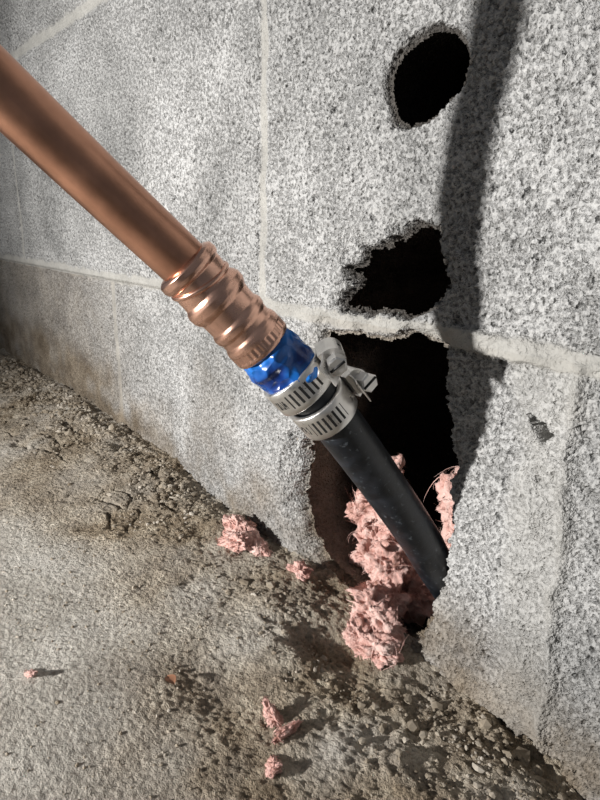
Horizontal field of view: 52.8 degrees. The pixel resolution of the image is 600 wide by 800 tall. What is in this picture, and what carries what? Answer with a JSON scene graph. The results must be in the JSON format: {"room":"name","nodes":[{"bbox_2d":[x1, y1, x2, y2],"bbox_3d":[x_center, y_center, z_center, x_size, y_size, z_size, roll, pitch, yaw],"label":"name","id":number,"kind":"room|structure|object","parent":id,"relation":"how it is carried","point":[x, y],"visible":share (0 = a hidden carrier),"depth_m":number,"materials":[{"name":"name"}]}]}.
{"room":"basement","nodes":[
{"label":"basement","id":0,"kind":"room"},
{"bbox_2d":[0,347,583,799],"bbox_3d":[-0.421,0.101,0.310,0.706,0.063,1.650,-12,21,-38],"label":"floor","id":1,"kind":"structure","parent":0,"point":[322,760],"depth_m":0.27,"materials":[{"name":"concrete"}]},
{"bbox_2d":[24,669,37,678],"bbox_3d":[-0.116,0.117,0.260,0.005,0.006,0.010,-12,21,-38],"label":"scrap","id":2,"kind":"object","parent":1,"relation":"on","point":[30,673],"visible":1,"depth_m":0.26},
{"bbox_2d":[165,674,175,684],"bbox_3d":[-0.055,0.119,0.258,0.005,0.002,0.005,2,16,4],"label":"leaf fragment","id":3,"kind":"object","parent":1,"relation":"on","point":[171,678],"visible":1,"depth_m":0.26,"materials":[{"name":"brown"}]},
{"bbox_2d":[216,514,273,556],"bbox_3d":[-0.031,0.082,0.361,0.038,0.023,0.033,4,16,9],"label":"scrap","id":4,"kind":"object","parent":1,"relation":"on","point":[239,534],"visible":1,"depth_m":0.35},
{"bbox_2d":[264,754,282,778],"bbox_3d":[-0.010,0.134,0.223,0.009,0.006,0.009,-12,21,-38],"label":"scrap","id":5,"kind":"object","parent":1,"relation":"on","point":[273,766],"visible":1,"depth_m":0.22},
{"bbox_2d":[260,696,302,744],"bbox_3d":[-0.010,0.129,0.240,0.018,0.010,0.016,9,18,27],"label":"scrap","id":6,"kind":"object","parent":1,"relation":"on","point":[273,717],"visible":1,"depth_m":0.24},
{"bbox_2d":[0,356,576,799],"bbox_3d":[-0.181,0.068,0.427,0.172,0.056,0.773,-12,21,-38],"label":"debris","id":7,"kind":"object","parent":1,"relation":"on","point":[521,754],"visible":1,"depth_m":0.32,"materials":[{"name":"grey gravel"}]},
{"bbox_2d":[286,559,313,581],"bbox_3d":[-0.001,0.092,0.329,0.017,0.011,0.010,12,20,34],"label":"scrap","id":8,"kind":"object","parent":1,"relation":"on","point":[302,572],"visible":1,"depth_m":0.33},
{"bbox_2d":[0,0,599,799],"bbox_3d":[-0.143,-0.256,0.445,0.026,0.760,1.650,-12,21,-38],"label":"wall","id":9,"kind":"structure","parent":0,"point":[273,132],"depth_m":0.27,"materials":[{"name":"concrete"}]},
{"bbox_2d":[342,453,458,670],"bbox_3d":[0.048,0.081,0.326,0.100,0.103,0.088,-12,21,-38],"label":"insulation","id":10,"kind":"object","parent":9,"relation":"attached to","point":[394,590],"visible":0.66,"depth_m":0.32},
{"bbox_2d":[393,31,470,126],"bbox_3d":[0.102,-0.135,0.276,0.136,0.070,0.075,-12,21,-38],"label":"cavity","id":11,"kind":"object","parent":9,"relation":"in","point":[432,73],"visible":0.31,"depth_m":0.26,"materials":[{"name":"concrete"}]},
{"bbox_2d":[296,226,458,635],"bbox_3d":[0.089,0.012,0.342,0.144,0.247,0.146,-12,21,-38],"label":"wall hole","id":12,"kind":"structure","parent":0,"point":[408,411],"depth_m":0.37,"materials":[{"name":"concrete"}]},
{"bbox_2d":[297,382,449,599],"bbox_3d":[0.036,0.042,0.253,0.127,0.152,0.027,-10,19,-33],"label":"hose","id":13,"kind":"object","parent":12,"relation":"in","point":[357,449],"visible":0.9,"depth_m":0.24,"materials":[{"name":"black rubber"}]},
{"bbox_2d":[161,241,286,368],"bbox_3d":[-0.025,-0.031,0.199,0.041,0.042,0.022,-4,17,-16],"label":"fitting","id":14,"kind":"object","parent":13,"relation":"attached to","point":[215,296],"visible":1,"depth_m":0.19,"materials":[{"name":"brown metal"}]},
{"bbox_2d":[0,44,201,280],"bbox_3d":[-0.087,-0.091,0.147,0.146,0.141,0.021,-8,18,-29],"label":"copper pipe","id":15,"kind":"object","parent":14,"relation":"attached to","point":[32,119],"visible":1,"depth_m":0.17,"materials":[{"name":"brown metal"}]},
{"bbox_2d":[244,328,317,393],"bbox_3d":[-0.006,-0.012,0.210,0.027,0.028,0.024,-1,16,-6],"label":"tape","id":16,"kind":"object","parent":13,"relation":"attached to","point":[284,365],"visible":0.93,"depth_m":0.20,"materials":[{"name":"blue plastic"}]},
{"bbox_2d":[264,337,347,415],"bbox_3d":[0.001,-0.008,0.211,0.028,0.027,0.028,0,16,-3],"label":"clamp","id":17,"kind":"object","parent":13,"relation":"attached to","point":[329,357],"visible":0.84,"depth_m":0.20,"materials":[{"name":"silver metal"}]},
{"bbox_2d":[290,365,377,439],"bbox_3d":[0.010,0.001,0.218,0.028,0.025,0.024,-6,18,-24],"label":"clamp","id":18,"kind":"object","parent":13,"relation":"attached to","point":[339,411],"visible":0.78,"depth_m":0.21,"materials":[{"name":"silver metal"}]}
]}

